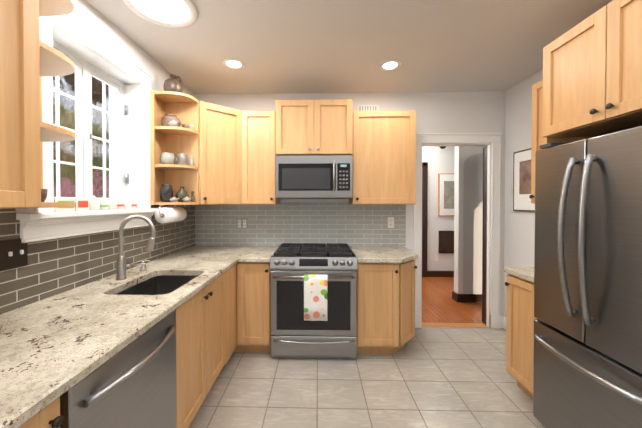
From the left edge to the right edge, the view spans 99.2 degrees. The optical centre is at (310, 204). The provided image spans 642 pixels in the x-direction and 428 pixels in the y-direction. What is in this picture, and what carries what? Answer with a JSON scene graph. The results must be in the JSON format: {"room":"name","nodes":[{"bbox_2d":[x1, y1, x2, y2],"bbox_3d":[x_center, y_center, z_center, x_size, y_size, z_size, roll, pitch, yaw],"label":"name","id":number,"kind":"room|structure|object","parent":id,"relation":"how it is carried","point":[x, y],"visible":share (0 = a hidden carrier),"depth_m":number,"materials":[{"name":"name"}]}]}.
{"room":"kitchen","nodes":[
{"label":"kitchen","id":0,"kind":"room"},
{"bbox_2d":[6,0,193,312],"bbox_3d":[-1.514,0.083,0.556,0.260,2.610,5.090,0,1,1],"label":"wall","id":1,"kind":"structure","parent":0,"point":[88,14],"depth_m":2.16,"materials":[{"name":"white paint"}]},
{"bbox_2d":[0,238,27,270],"bbox_3d":[-1.350,0.223,1.246,0.018,0.135,0.115,0,1,1],"label":"light switch","id":2,"kind":"object","parent":1,"relation":"attached to","point":[13,253],"visible":1,"depth_m":1.24,"materials":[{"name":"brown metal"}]},
{"bbox_2d":[0,0,51,208],"bbox_3d":[-1.206,-0.455,0.799,0.339,0.940,0.527,0,1,1],"label":"upper cabinet","id":3,"kind":"object","parent":1,"relation":"attached to","point":[25,58],"depth_m":0.98,"materials":[{"name":"brown wood"}]},
{"bbox_2d":[41,189,47,201],"bbox_3d":[-1.179,-0.040,1.172,0.070,0.057,0.070,0,1,1],"label":"cup","id":4,"kind":"object","parent":3,"relation":"on","point":[44,194],"visible":0.19,"depth_m":1.17,"materials":[{"name":"brown ceramic"}]},
{"bbox_2d":[37,0,75,207],"bbox_3d":[-1.207,-0.459,1.191,0.317,0.940,0.282,0,1,1],"label":"shelf","id":5,"kind":"object","parent":3,"relation":"attached to","point":[52,62],"depth_m":1.22,"materials":[{"name":"brown wood"}]},
{"bbox_2d":[16,208,157,242],"bbox_3d":[-1.381,0.104,1.766,0.203,0.138,1.015,0,1,1],"label":"window sill","id":6,"kind":"structure","parent":1,"relation":"attached to","point":[34,227],"depth_m":1.52,"materials":[{"name":"white"}]},
{"bbox_2d":[54,198,74,211],"bbox_3d":[-1.419,0.000,1.548,0.062,0.074,0.120,0,1,1],"label":"tin","id":7,"kind":"object","parent":6,"relation":"on","point":[64,200],"visible":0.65,"depth_m":1.54,"materials":[{"name":"white metal"}]},
{"bbox_2d":[74,198,88,210],"bbox_3d":[-1.416,-0.002,1.661,0.062,0.074,0.095,0,1,1],"label":"tin","id":8,"kind":"object","parent":6,"relation":"on","point":[82,204],"visible":0.73,"depth_m":1.65,"materials":[{"name":"white metal"}]},
{"bbox_2d":[89,195,99,209],"bbox_3d":[-1.409,-0.013,1.768,0.069,0.094,0.069,0,1,1],"label":"canister","id":9,"kind":"object","parent":6,"relation":"on","point":[94,203],"visible":0.88,"depth_m":1.75,"materials":[{"name":"white ceramic"}]},
{"bbox_2d":[99,197,108,209],"bbox_3d":[-1.407,-0.009,1.843,0.069,0.086,0.069,0,1,1],"label":"canister","id":10,"kind":"object","parent":6,"relation":"on","point":[104,205],"visible":0.75,"depth_m":1.82,"materials":[{"name":"white ceramic"}]},
{"bbox_2d":[106,196,116,209],"bbox_3d":[-1.405,-0.014,1.918,0.069,0.094,0.069,0,1,1],"label":"canister","id":11,"kind":"object","parent":6,"relation":"on","point":[112,202],"visible":0.81,"depth_m":1.90,"materials":[{"name":"white ceramic"}]},
{"bbox_2d":[116,198,124,208],"bbox_3d":[-1.403,-0.011,1.993,0.069,0.086,0.069,0,1,1],"label":"canister","id":12,"kind":"object","parent":6,"relation":"on","point":[120,204],"visible":0.58,"depth_m":1.98,"materials":[{"name":"white ceramic"}]},
{"bbox_2d":[122,197,131,208],"bbox_3d":[-1.401,-0.016,2.068,0.069,0.094,0.069,0,1,1],"label":"canister","id":13,"kind":"object","parent":6,"relation":"on","point":[127,202],"visible":0.75,"depth_m":2.05,"materials":[{"name":"white ceramic"}]},
{"bbox_2d":[130,198,136,208],"bbox_3d":[-1.400,-0.012,2.133,0.069,0.086,0.069,0,1,1],"label":"canister","id":14,"kind":"object","parent":6,"relation":"on","point":[134,204],"visible":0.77,"depth_m":2.12,"materials":[{"name":"white ceramic"}]},
{"bbox_2d":[52,40,128,198],"bbox_3d":[-1.488,-0.460,1.796,0.069,0.990,0.740,0,1,1],"label":"casement window","id":15,"kind":"structure","parent":1,"relation":"in","point":[86,71],"depth_m":1.82,"materials":[{"name":"white wood"}]},
{"bbox_2d":[35,13,151,212],"bbox_3d":[-1.334,-0.512,1.791,0.036,1.095,0.930,0,1,1],"label":"window","id":16,"kind":"structure","parent":1,"relation":"in","point":[70,24],"depth_m":1.64,"materials":[{"name":"white wood"}]},
{"bbox_2d":[0,205,194,314],"bbox_3d":[-1.360,0.235,1.350,0.008,0.490,3.482,0,1,1],"label":"tile backsplash","id":17,"kind":"structure","parent":1,"relation":"attached to","point":[53,267],"depth_m":1.57,"materials":[{"name":"grey tile"}]},
{"bbox_2d":[160,96,203,204],"bbox_3d":[-1.138,-0.475,2.774,0.377,0.940,0.622,0,1,1],"label":"upper cabinet","id":18,"kind":"object","parent":1,"relation":"attached to","point":[175,140],"depth_m":2.46,"materials":[{"name":"brown wood"}]},
{"bbox_2d":[160,184,172,201],"bbox_3d":[-1.240,-0.098,2.343,0.102,0.149,0.102,0,1,1],"label":"vase","id":19,"kind":"object","parent":18,"relation":"on","point":[166,192],"visible":0.96,"depth_m":2.30,"materials":[{"name":"grey ceramic"}]},
{"bbox_2d":[160,152,174,163],"bbox_3d":[-1.225,-0.390,2.335,0.117,0.103,0.117,0,1,1],"label":"crock","id":20,"kind":"object","parent":18,"relation":"on","point":[166,158],"visible":0.71,"depth_m":2.29,"materials":[{"name":"white ceramic"}]},
{"bbox_2d":[155,204,186,223],"bbox_3d":[-1.200,0.073,2.338,0.128,0.155,0.304,0,1,1],"label":"paper towel","id":21,"kind":"object","parent":18,"relation":"attached to","point":[169,215],"visible":1,"depth_m":2.23,"materials":[{"name":"white paper"}]},
{"bbox_2d":[161,113,180,126],"bbox_3d":[-1.223,-0.721,2.381,0.155,0.134,0.155,0,1,1],"label":"jar","id":22,"kind":"object","parent":18,"relation":"on","point":[167,118],"visible":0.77,"depth_m":2.32,"materials":[{"name":"ceramic"}]},
{"bbox_2d":[163,74,182,92],"bbox_3d":[-1.198,-1.034,2.373,0.152,0.185,0.152,0,1,1],"label":"jug","id":23,"kind":"object","parent":18,"relation":"on","point":[173,83],"visible":0.71,"depth_m":2.32,"materials":[{"name":"ceramic"}]},
{"bbox_2d":[169,196,178,201],"bbox_3d":[-1.153,-0.047,2.301,0.086,0.048,0.058,0,1,1],"label":"teapot","id":24,"kind":"object","parent":18,"relation":"on","point":[173,199],"visible":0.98,"depth_m":2.28,"materials":[{"name":"white ceramic"}]},
{"bbox_2d":[168,120,179,126],"bbox_3d":[-1.148,-0.683,2.285,0.107,0.060,0.072,0,1,1],"label":"teapot","id":25,"kind":"object","parent":18,"relation":"on","point":[173,123],"visible":0.96,"depth_m":2.26,"materials":[{"name":"white ceramic"}]},
{"bbox_2d":[150,90,198,204],"bbox_3d":[-1.177,-0.470,2.359,0.317,0.940,0.233,0,1,1],"label":"shelf","id":26,"kind":"object","parent":18,"relation":"attached to","point":[175,140],"depth_m":2.45,"materials":[{"name":"brown wood"}]},
{"bbox_2d":[174,155,178,163],"bbox_3d":[-1.140,-0.382,2.308,0.040,0.088,0.040,0,1,1],"label":"fig","id":27,"kind":"object","parent":18,"relation":"on","point":[176,161],"visible":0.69,"depth_m":2.30,"materials":[{"name":"ceramic"}]},
{"bbox_2d":[176,187,188,201],"bbox_3d":[-1.138,-0.091,2.411,0.104,0.135,0.104,0,1,1],"label":"vase","id":28,"kind":"object","parent":18,"relation":"on","point":[181,193],"visible":0.83,"depth_m":2.37,"materials":[{"name":"green ceramic"}]},
{"bbox_2d":[177,152,187,164],"bbox_3d":[-1.128,-0.401,2.402,0.086,0.123,0.086,0,1,1],"label":"lid jar","id":29,"kind":"object","parent":18,"relation":"on","point":[182,157],"visible":0.75,"depth_m":2.37,"materials":[{"name":"white ceramic"}]},
{"bbox_2d":[182,196,190,201],"bbox_3d":[-1.072,-0.047,2.354,0.086,0.048,0.058,0,1,1],"label":"teapot","id":30,"kind":"object","parent":18,"relation":"on","point":[186,199],"visible":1,"depth_m":2.34,"materials":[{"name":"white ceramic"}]},
{"bbox_2d":[189,156,193,165],"bbox_3d":[-1.062,-0.389,2.431,0.045,0.099,0.045,0,1,1],"label":"fig","id":31,"kind":"object","parent":18,"relation":"on","point":[191,162],"visible":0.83,"depth_m":2.42,"materials":[{"name":"white ceramic"}]},
{"bbox_2d":[190,191,194,201],"bbox_3d":[-1.057,-0.074,2.439,0.045,0.099,0.045,0,1,1],"label":"fig","id":32,"kind":"object","parent":18,"relation":"on","point":[192,197],"visible":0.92,"depth_m":2.42,"materials":[{"name":"ceramic"}]},
{"bbox_2d":[86,0,612,93],"bbox_3d":[0.966,-1.284,1.736,5.240,0.100,7.600,0,1,1],"label":"ceiling","id":33,"kind":"structure","parent":0,"point":[309,46],"depth_m":2.08,"materials":[{"name":"white paint"}]},
{"bbox_2d":[123,0,197,27],"bbox_3d":[-0.925,-1.224,1.684,0.420,0.018,0.420,0,1,1],"label":"ceiling light","id":34,"kind":"object","parent":33,"relation":"attached to","point":[175,13],"visible":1,"depth_m":1.73,"materials":[{"name":"white glass"}]},
{"bbox_2d":[223,58,244,69],"bbox_3d":[-0.678,-1.235,2.398,0.190,0.010,0.190,0,1,1],"label":"recessed light","id":35,"kind":"object","parent":33,"relation":"in","point":[234,63],"visible":1,"depth_m":2.39,"materials":[{"name":"white glass"}]},
{"bbox_2d":[379,60,400,70],"bbox_3d":[0.703,-1.236,2.424,0.190,0.010,0.190,0,1,1],"label":"recessed light","id":36,"kind":"object","parent":33,"relation":"in","point":[389,65],"visible":1,"depth_m":2.42,"materials":[{"name":"white glass"}]},
{"bbox_2d":[194,91,505,315],"bbox_3d":[0.410,0.057,3.104,3.980,2.610,0.100,0,1,1],"label":"wall","id":37,"kind":"structure","parent":0,"point":[460,112],"depth_m":3.02,"materials":[{"name":"white paint"}]},
{"bbox_2d":[204,102,247,204],"bbox_3d":[-0.822,-0.475,2.766,0.373,0.940,0.622,0,1,1],"label":"upper cabinet","id":38,"kind":"object","parent":37,"relation":"attached to","point":[225,128],"depth_m":2.63,"materials":[{"name":"brown wood"}]},
{"bbox_2d":[236,218,247,228],"bbox_3d":[-0.776,0.212,3.073,0.130,0.120,0.007,0,1,1],"label":"double electrical outlet","id":39,"kind":"object","parent":37,"relation":"attached to","point":[241,223],"visible":1,"depth_m":3.07,"materials":[{"name":"white plastic"}]},
{"bbox_2d":[248,111,279,203],"bbox_3d":[-0.545,-0.476,2.883,0.389,0.940,0.375,0,1,1],"label":"upper cabinet","id":40,"kind":"object","parent":37,"relation":"attached to","point":[261,162],"depth_m":2.74,"materials":[{"name":"brown wood"}]},
{"bbox_2d":[195,202,405,245],"bbox_3d":[-0.133,0.217,3.065,2.374,0.490,0.008,0,1,1],"label":"tile backsplash","id":41,"kind":"structure","parent":37,"relation":"attached to","point":[318,222],"depth_m":3.06,"materials":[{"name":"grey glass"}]},
{"bbox_2d":[272,99,355,155],"bbox_3d":[0.034,-0.767,2.863,0.760,0.538,0.379,0,1,1],"label":"upper cabinet","id":42,"kind":"object","parent":37,"relation":"attached to","point":[299,127],"depth_m":2.68,"materials":[{"name":"brown wood"}]},
{"bbox_2d":[275,155,352,198],"bbox_3d":[0.033,-0.274,2.838,0.756,0.423,0.436,0,1,1],"label":"microwave","id":43,"kind":"object","parent":42,"relation":"attached to","point":[313,176],"visible":1,"depth_m":2.67,"materials":[{"name":"grey metal"}]},
{"bbox_2d":[358,105,378,110],"bbox_3d":[0.636,-1.065,3.030,0.235,0.085,0.012,0,1,1],"label":"air vent","id":44,"kind":"object","parent":37,"relation":"in","point":[368,107],"visible":0.65,"depth_m":3.02,"materials":[{"name":"white"}]},
{"bbox_2d":[349,110,415,203],"bbox_3d":[0.732,-0.471,2.869,0.625,0.930,0.339,0,1,1],"label":"upper cabinet","id":45,"kind":"object","parent":37,"relation":"attached to","point":[384,162],"depth_m":2.71,"materials":[{"name":"brown wood"}]},
{"bbox_2d":[388,217,393,227],"bbox_3d":[0.888,0.198,3.032,0.070,0.120,0.006,0,1,1],"label":"electrical outlet","id":46,"kind":"object","parent":37,"relation":"attached to","point":[390,222],"visible":1,"depth_m":3.03,"materials":[{"name":"white plastic"}]},
{"bbox_2d":[413,133,501,328],"bbox_3d":[1.604,0.289,3.058,0.964,2.148,0.136,0,1,1],"label":"door frame","id":47,"kind":"structure","parent":37,"relation":"attached to","point":[490,143],"depth_m":3.01,"materials":[{"name":"white painted wood"}]},
{"bbox_2d":[482,148,483,320],"bbox_3d":[2.207,0.344,3.436,0.435,2.010,0.614,0,1,1],"label":"hall door","id":48,"kind":"structure","parent":37,"relation":"in","point":[483,241],"depth_m":3.15,"materials":[{"name":"brown wood"}]},
{"bbox_2d":[188,277,544,427],"bbox_3d":[0.966,1.423,1.763,5.240,0.104,7.600,0,1,1],"label":"floor","id":49,"kind":"structure","parent":0,"point":[442,377],"depth_m":2.06,"materials":[{"name":"tile"}]},
{"bbox_2d":[24,403,63,427],"bbox_3d":[-1.050,0.959,0.459,0.668,0.860,0.668,0,1,1],"label":"base cabinet","id":50,"kind":"object","parent":49,"relation":"on","point":[51,418],"depth_m":0.73,"materials":[{"name":"brown wood"}]},
{"bbox_2d":[60,310,175,427],"bbox_3d":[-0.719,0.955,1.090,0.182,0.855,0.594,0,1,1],"label":"dishwasher","id":51,"kind":"object","parent":49,"relation":"on","point":[132,384],"visible":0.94,"depth_m":1.06,"materials":[{"name":"silver metal"}]},
{"bbox_2d":[112,275,223,427],"bbox_3d":[-1.017,0.945,1.781,0.668,0.860,0.758,0,1,1],"label":"base cabinet","id":52,"kind":"object","parent":49,"relation":"on","point":[200,323],"depth_m":1.72,"materials":[{"name":"brown wood"}]},
{"bbox_2d":[0,247,251,427],"bbox_3d":[-1.010,0.499,1.343,0.691,0.038,3.480,0,1,1],"label":"countertop","id":53,"kind":"structure","parent":52,"relation":"on","point":[48,346],"depth_m":1.08,"materials":[{"name":"beige stone"}]},
{"bbox_2d":[116,215,155,279],"bbox_3d":[-1.118,0.270,1.766,0.251,0.412,0.104,0,1,1],"label":"faucet","id":54,"kind":"object","parent":53,"relation":"on","point":[121,265],"depth_m":1.73,"materials":[{"name":"silver metal"}]},
{"bbox_2d":[139,260,149,270],"bbox_3d":[-1.201,0.437,1.972,0.074,0.073,0.047,0,1,1],"label":"soap dispenser","id":55,"kind":"object","parent":53,"relation":"on","point":[143,268],"depth_m":1.97,"materials":[{"name":"silver metal"}]},
{"bbox_2d":[114,275,196,294],"bbox_3d":[-0.940,0.616,1.713,0.394,0.201,0.544,0,1,1],"label":"sink basin","id":56,"kind":"object","parent":53,"relation":"in","point":[152,284],"depth_m":1.97,"materials":[{"name":"metal"}]},
{"bbox_2d":[224,259,243,365],"bbox_3d":[-0.971,0.940,2.283,0.735,0.860,0.368,0,1,1],"label":"base cabinet","id":57,"kind":"object","parent":49,"relation":"on","point":[234,277],"depth_m":2.36,"materials":[{"name":"brown wood"}]},
{"bbox_2d":[244,263,270,352],"bbox_3d":[-0.517,0.936,2.755,0.325,0.860,0.642,0,1,1],"label":"base cabinet","id":58,"kind":"object","parent":49,"relation":"on","point":[257,276],"depth_m":2.45,"materials":[{"name":"brown wood"}]},
{"bbox_2d":[240,247,277,262],"bbox_3d":[-0.492,0.485,2.736,0.275,0.038,0.670,0,1,1],"label":"countertop","id":59,"kind":"structure","parent":58,"relation":"on","point":[258,254],"depth_m":2.52,"materials":[{"name":"beige stone"}]},
{"bbox_2d":[270,243,356,358],"bbox_3d":[0.029,0.895,2.692,0.764,0.942,0.735,0,1,1],"label":"range","id":60,"kind":"object","parent":49,"relation":"on","point":[294,334],"visible":1,"depth_m":2.38,"materials":[{"name":"silver metal"}]},
{"bbox_2d":[304,275,327,320],"bbox_3d":[0.040,0.792,2.335,0.200,0.385,0.051,0,1,1],"label":"hanging towel","id":61,"kind":"object","parent":60,"relation":"hanging from","point":[315,297],"visible":0.98,"depth_m":2.31,"materials":[{"name":"white fabric"}]},
{"bbox_2d":[355,255,416,353],"bbox_3d":[0.702,0.936,2.725,0.574,0.860,0.642,0,1,1],"label":"base cabinet","id":62,"kind":"object","parent":49,"relation":"on","point":[385,310],"depth_m":2.42,"materials":[{"name":"brown wood"}]},
{"bbox_2d":[350,247,417,262],"bbox_3d":[0.717,0.485,2.706,0.605,0.038,0.670,0,1,1],"label":"countertop","id":63,"kind":"structure","parent":62,"relation":"on","point":[363,254],"depth_m":2.56,"materials":[{"name":"beige stone"}]},
{"bbox_2d":[504,271,538,399],"bbox_3d":[1.788,0.944,1.909,0.638,0.860,0.300,0,1,1],"label":"base cabinet","id":64,"kind":"object","parent":49,"relation":"on","point":[520,318],"depth_m":1.93,"materials":[{"name":"brown wood"}]},
{"bbox_2d":[504,267,533,282],"bbox_3d":[1.784,0.493,1.909,0.647,0.038,0.330,0,1,1],"label":"countertop","id":65,"kind":"structure","parent":64,"relation":"on","point":[524,272],"depth_m":1.95,"materials":[{"name":"beige stone"}]},
{"bbox_2d":[533,126,641,427],"bbox_3d":[1.684,0.509,1.358,0.786,1.740,0.663,0,1,1],"label":"fridge","id":66,"kind":"object","parent":49,"relation":"on","point":[587,335],"visible":1,"depth_m":1.32,"materials":[{"name":"grey metal"}]},
{"bbox_2d":[422,146,454,270],"bbox_3d":[1.973,0.036,5.211,3.400,2.610,0.230,0,1,1],"label":"wall","id":67,"kind":"structure","parent":0,"point":[438,159],"depth_m":5.09,"materials":[{"name":"white paint"}]},
{"bbox_2d":[422,162,427,276],"bbox_3d":[1.615,0.277,5.087,1.090,2.130,0.040,0,1,1],"label":"door frame","id":68,"kind":"structure","parent":67,"relation":"attached to","point":[424,210],"depth_m":5.05,"materials":[{"name":"brown wood"}]},
{"bbox_2d":[427,271,453,276],"bbox_3d":[1.969,1.287,5.094,3.400,0.110,0.030,0,1,1],"label":"baseboard","id":69,"kind":"structure","parent":67,"relation":"attached to","point":[429,273],"depth_m":5.07,"materials":[{"name":"brown wood"}]},
{"bbox_2d":[438,174,453,215],"bbox_3d":[2.559,-0.182,5.060,0.380,0.790,0.034,0,1,1],"label":"framed picture","id":70,"kind":"object","parent":67,"relation":"attached to","point":[445,194],"visible":0.62,"depth_m":5.05,"materials":[{"name":"brown"}]},
{"bbox_2d":[438,231,453,252],"bbox_3d":[2.569,0.693,5.067,0.380,0.420,0.036,0,1,1],"label":"panel","id":71,"kind":"object","parent":67,"relation":"attached to","point":[446,241],"visible":0.64,"depth_m":5.05,"materials":[{"name":"brown wood"}]},
{"bbox_2d":[454,146,483,293],"bbox_3d":[2.849,0.050,3.842,1.580,2.610,0.122,0,1,1],"label":"wall","id":72,"kind":"structure","parent":0,"point":[468,197],"depth_m":3.80,"materials":[{"name":"white paint"}]},
{"bbox_2d":[455,293,481,302],"bbox_3d":[2.835,1.300,3.784,1.605,0.110,0.025,0,1,1],"label":"baseboard","id":73,"kind":"structure","parent":72,"relation":"attached to","point":[456,297],"depth_m":3.79,"materials":[{"name":"brown wood"}]},
{"bbox_2d":[504,70,542,316],"bbox_3d":[2.205,0.083,0.464,0.260,2.610,5.090,0,1,1],"label":"wall","id":74,"kind":"structure","parent":0,"point":[519,246],"depth_m":2.82,"materials":[{"name":"white paint"}]},
{"bbox_2d":[500,316,505,329],"bbox_3d":[2.097,1.303,2.541,0.056,0.130,0.964,0,1,1],"label":"baseboard","id":75,"kind":"structure","parent":74,"relation":"attached to","point":[502,321],"depth_m":3.00,"materials":[{"name":"white wood"}]},
{"bbox_2d":[513,148,534,211],"bbox_3d":[2.115,-0.238,2.608,0.024,0.610,0.480,0,1,1],"label":"picture","id":76,"kind":"object","parent":74,"relation":"attached to","point":[521,179],"visible":0.52,"depth_m":2.72,"materials":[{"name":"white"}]},
{"bbox_2d":[529,84,579,203],"bbox_3d":[1.889,-0.456,1.904,0.439,0.900,0.335,0,1,1],"label":"upper cabinet","id":77,"kind":"object","parent":74,"relation":"attached to","point":[535,144],"depth_m":2.04,"materials":[{"name":"brown wood"}]},
{"bbox_2d":[536,18,630,139],"bbox_3d":[1.779,-0.707,1.503,0.639,0.570,0.448,0,1,1],"label":"upper cabinet","id":78,"kind":"object","parent":74,"relation":"attached to","point":[562,93],"depth_m":1.59,"materials":[{"name":"brown wood"}]},
{"bbox_2d":[588,0,641,127],"bbox_3d":[1.771,-0.704,1.176,0.639,0.570,0.448,0,1,1],"label":"upper cabinet","id":79,"kind":"object","parent":74,"relation":"attached to","point":[589,85],"depth_m":1.31,"materials":[{"name":"brown wood"}]},
{"label":"outside","id":80,"kind":"structure","parent":0,"visible":0},
{"bbox_2d":[53,72,109,197],"bbox_3d":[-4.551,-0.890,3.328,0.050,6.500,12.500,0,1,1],"label":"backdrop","id":81,"kind":"structure","parent":80,"point":[98,155],"depth_m":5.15,"materials":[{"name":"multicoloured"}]}
]}

